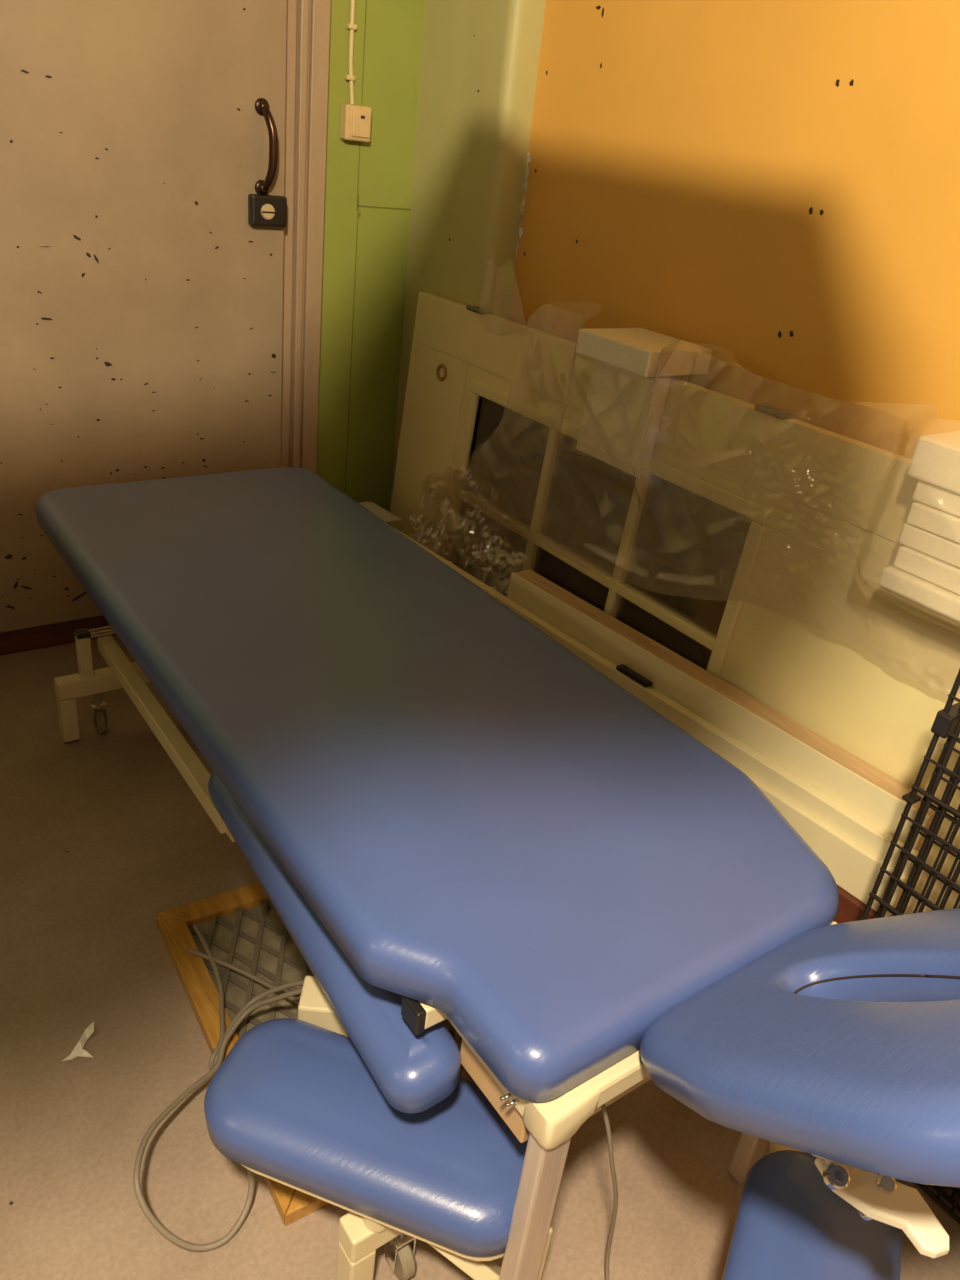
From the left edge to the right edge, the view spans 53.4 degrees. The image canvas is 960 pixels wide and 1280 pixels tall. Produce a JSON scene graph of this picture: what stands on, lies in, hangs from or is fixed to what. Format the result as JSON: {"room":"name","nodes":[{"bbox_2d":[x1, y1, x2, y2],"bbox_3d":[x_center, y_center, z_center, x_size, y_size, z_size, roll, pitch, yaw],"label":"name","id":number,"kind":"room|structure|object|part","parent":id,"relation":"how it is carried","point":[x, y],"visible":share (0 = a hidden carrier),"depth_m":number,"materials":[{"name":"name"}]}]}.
{"room":"examination room","nodes":[
{"label":"examination room","id":0,"kind":"room"},
{"bbox_2d":[316,0,424,522],"bbox_3d":[-1.430,-1.143,1.884,3.380,2.750,0.101,-13,34,-33],"label":"wall","id":1,"kind":"structure","parent":0,"point":[368,185],"depth_m":2.73,"materials":[{"name":"green paint"}]},
{"bbox_2d":[0,615,116,655],"bbox_3d":[-1.736,0.103,2.330,2.700,0.078,0.022,-13,34,-33],"label":"baseboard","id":2,"kind":"structure","parent":1,"relation":"attached to","point":[44,636],"depth_m":2.67,"materials":[{"name":"red paint"}]},
{"bbox_2d":[0,0,286,632],"bbox_3d":[-0.921,-0.983,2.259,0.998,2.068,0.102,-13,34,-33],"label":"door","id":3,"kind":"structure","parent":1,"relation":"in","point":[143,203],"depth_m":2.35,"materials":[{"name":"beige paint"}]},
{"bbox_3d":[-0.533,-1.230,2.391,0.042,0.221,0.058,-13,34,-33],"label":"pull handle","id":4,"kind":"part","parent":3,"relation":"part of","materials":[{"name":"brown metal"}]},
{"bbox_2d":[281,0,330,472],"bbox_3d":[-0.455,-1.332,2.471,0.122,2.750,0.036,-13,34,-33],"label":"trim","id":5,"kind":"structure","parent":1,"relation":"attached to","point":[308,21],"depth_m":2.57,"materials":[{"name":"beige paint"}]},
{"bbox_2d":[345,0,356,103],"bbox_3d":[-0.273,-1.992,2.217,0.028,1.314,0.018,-13,34,-33],"label":"cable","id":6,"kind":"object","parent":1,"relation":"attached to","point":[351,26],"visible":0.98,"depth_m":2.46,"materials":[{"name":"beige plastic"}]},
{"bbox_2d":[340,104,371,141],"bbox_3d":[-0.329,-1.375,2.542,0.078,0.084,0.043,-13,34,-33],"label":"light switch","id":7,"kind":"object","parent":1,"relation":"attached to","point":[355,120],"visible":1,"depth_m":2.53,"materials":[{"name":"beige plastic"}]},
{"bbox_2d":[390,0,545,506],"bbox_3d":[-0.027,-1.332,2.572,0.110,2.750,0.424,-13,34,-33],"label":"wall","id":8,"kind":"structure","parent":0,"point":[480,58],"depth_m":2.51,"materials":[{"name":"green paint"}]},
{"bbox_2d":[0,635,959,1279],"bbox_3d":[-0.278,1.110,0.957,3.380,0.100,4.676,-13,34,-33],"label":"floor","id":9,"kind":"structure","parent":0,"point":[101,835],"depth_m":1.54,"materials":[{"name":"grey carpet"}]},
{"bbox_2d":[62,1022,93,1060],"bbox_3d":[-0.666,0.665,1.584,0.047,0.011,0.067,-3,29,-18],"label":"paper scrap","id":10,"kind":"object","parent":9,"relation":"on","point":[78,1050],"visible":1,"depth_m":1.57,"materials":[{"name":"white paper"}]},
{"bbox_2d":[133,923,303,1251],"bbox_3d":[-0.374,0.626,1.533,0.262,0.189,0.587,3,28,-8],"label":"power cord","id":11,"kind":"object","parent":9,"relation":"on","point":[216,1058],"visible":0.82,"depth_m":1.53,"materials":[{"name":"grey rubber"}]},
{"bbox_2d":[156,882,474,1225],"bbox_3d":[-0.214,0.634,1.736,0.559,0.028,0.655,-11,33,-31],"label":"lattice panel","id":12,"kind":"object","parent":9,"relation":"on","point":[241,927],"visible":0.21,"depth_m":1.76,"materials":[{"name":"brown wood"}]},
{"bbox_2d":[35,467,959,1279],"bbox_3d":[-0.175,0.203,1.625,0.903,0.899,2.254,-13,34,-33],"label":"couch","id":13,"kind":"object","parent":9,"relation":"on","point":[446,810],"visible":1,"depth_m":1.22,"materials":[{"name":"blue leather"}]},
{"bbox_3d":[-0.873,-0.024,2.263,0.121,0.011,0.030,-13,34,-33],"label":"tie rod","id":14,"kind":"part","parent":13,"relation":"part of","materials":[{"name":"silver metal"}]},
{"bbox_3d":[-0.127,0.673,1.265,0.408,0.009,0.182,14,28,13],"label":"pad plate","id":15,"kind":"part","parent":13,"relation":"part of","materials":[{"name":"beige paint"}]},
{"bbox_3d":[-0.129,0.706,1.266,0.036,0.070,0.147,6,28,-1],"label":"armrest arm","id":16,"kind":"part","parent":13,"relation":"part of","materials":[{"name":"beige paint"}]},
{"bbox_2d":[35,467,838,1101],"bbox_3d":[-0.234,0.012,1.760,0.704,0.077,1.822,-13,34,-33],"label":"cushion","id":17,"kind":"object","parent":13,"relation":"on","point":[498,836],"depth_m":1.39,"materials":[{"name":"blue leather"}]},
{"bbox_3d":[-0.012,0.795,1.225,0.174,0.146,0.046,11,28,8],"label":"scissor arm","id":18,"kind":"part","parent":13,"relation":"part of","materials":[{"name":"beige paint"}]},
{"bbox_3d":[-0.426,0.134,1.635,0.030,0.030,1.720,-13,34,-33],"label":"rail","id":19,"kind":"part","parent":13,"relation":"part of","materials":[{"name":"beige paint"}]},
{"bbox_3d":[0.019,0.502,1.104,0.012,0.086,0.128,-13,34,-33],"label":"plate","id":20,"kind":"part","parent":13,"relation":"part of","materials":[{"name":"beige wood"}]},
{"bbox_3d":[0.055,0.728,1.145,0.042,0.470,0.028,-13,34,-33],"label":"post","id":21,"kind":"part","parent":13,"relation":"part of","materials":[{"name":"metal"}]},
{"bbox_3d":[0.056,0.825,1.246,0.040,0.205,0.035,-13,34,-33],"label":"leg","id":22,"kind":"part","parent":13,"relation":"part of","materials":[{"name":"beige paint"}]},
{"bbox_3d":[0.281,0.455,1.168,0.490,0.038,0.044,-13,34,-33],"label":"rail","id":23,"kind":"part","parent":13,"relation":"part of","materials":[{"name":"beige paint"}]},
{"bbox_3d":[0.442,0.637,1.407,0.042,0.470,0.028,-13,34,-33],"label":"post","id":24,"kind":"part","parent":13,"relation":"part of","materials":[{"name":"metal"}]},
{"bbox_3d":[0.420,0.690,1.309,0.040,0.026,0.224,11,28,7],"label":"armrest arm","id":25,"kind":"part","parent":13,"relation":"part of","materials":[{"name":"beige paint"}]},
{"bbox_3d":[0.363,0.501,0.860,0.120,0.012,0.051,26,33,32],"label":"release lever","id":26,"kind":"part","parent":13,"relation":"part of","materials":[{"name":"paint"}]},
{"bbox_2d":[388,292,959,914],"bbox_3d":[0.340,-0.120,2.247,0.104,1.000,2.037,-13,34,-33],"label":"glazed door","id":27,"kind":"structure","parent":9,"relation":"on","point":[755,546],"depth_m":2.03,"materials":[{"name":"beige paint"}]},
{"bbox_3d":[0.238,-0.200,2.373,0.044,0.569,0.962,-13,34,-33],"label":"glass","id":28,"kind":"part","parent":27,"relation":"part of","materials":[{"name":"clear glass"}]},
{"bbox_2d":[576,328,712,477],"bbox_3d":[0.344,-0.534,2.140,0.193,0.275,0.225,-13,34,-33],"label":"protector","id":29,"kind":"object","parent":27,"relation":"on","point":[629,386],"visible":1,"depth_m":2.07,"materials":[{"name":"white plastic"}]},
{"bbox_2d":[878,431,959,621],"bbox_3d":[0.871,-0.136,1.456,0.210,0.249,0.425,-13,34,-33],"label":"protector","id":30,"kind":"object","parent":27,"relation":"on","point":[925,570],"visible":1,"depth_m":1.51,"materials":[{"name":"white plastic"}]},
{"bbox_2d":[507,570,937,851],"bbox_3d":[0.405,0.270,2.102,0.090,0.465,1.108,-16,35,-36],"label":"board","id":31,"kind":"object","parent":9,"relation":"on","point":[866,790],"visible":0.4,"depth_m":1.92,"materials":[{"name":"white laminate"}]},
{"bbox_2d":[833,884,892,922],"bbox_3d":[0.104,0.202,2.366,0.067,0.272,1.918,-16,35,-36],"label":"plank","id":32,"kind":"object","parent":9,"relation":"on","point":[850,908],"visible":0.02,"depth_m":1.71,"materials":[{"name":"red paint"}]},
{"bbox_2d":[395,528,918,916],"bbox_3d":[0.130,0.014,2.298,0.046,0.128,1.957,-16,35,-36],"label":"plank","id":33,"kind":"object","parent":32,"relation":"on","point":[853,848],"visible":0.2,"depth_m":1.79,"materials":[{"name":"white laminate"}]},
{"bbox_2d":[359,501,401,522],"bbox_3d":[-0.297,-0.370,2.770,0.070,0.012,0.158,-17,36,-38],"label":"paper sheet","id":34,"kind":"object","parent":33,"relation":"on","point":[385,515],"visible":0.72,"depth_m":2.77,"materials":[{"name":"white paper"}]},
{"bbox_2d":[418,473,509,588],"bbox_3d":[-0.056,-0.299,2.559,0.099,0.295,0.544,-13,34,-33],"label":"film","id":35,"kind":"object","parent":33,"relation":"on","point":[454,473],"visible":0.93,"depth_m":2.61,"materials":[{"name":"clear plastic"}]},
{"bbox_2d":[616,664,652,687],"bbox_3d":[0.335,0.078,2.074,0.018,0.012,0.091,-16,35,-36],"label":"clip","id":36,"kind":"object","parent":33,"relation":"on","point":[625,670],"visible":1,"depth_m":2.07,"materials":[{"name":"plastic"}]},
{"bbox_2d":[860,669,959,1223],"bbox_3d":[0.820,0.538,1.281,0.064,0.834,0.672,-13,34,-33],"label":"wire crate","id":37,"kind":"object","parent":9,"relation":"on","point":[946,723],"visible":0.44,"depth_m":1.40,"materials":[{"name":"black metal"}]},
{"bbox_3d":[0.838,0.542,1.290,0.012,0.824,0.659,-13,34,-33],"label":"panel","id":38,"kind":"part","parent":37,"relation":"part of","materials":[{"name":"black metal"}]},
{"bbox_2d":[508,0,959,458],"bbox_3d":[1.211,-0.453,1.198,0.101,2.750,4.676,-13,34,-33],"label":"wall","id":39,"kind":"structure","parent":0,"point":[771,187],"depth_m":1.91,"materials":[{"name":"orange paint"}]}
]}

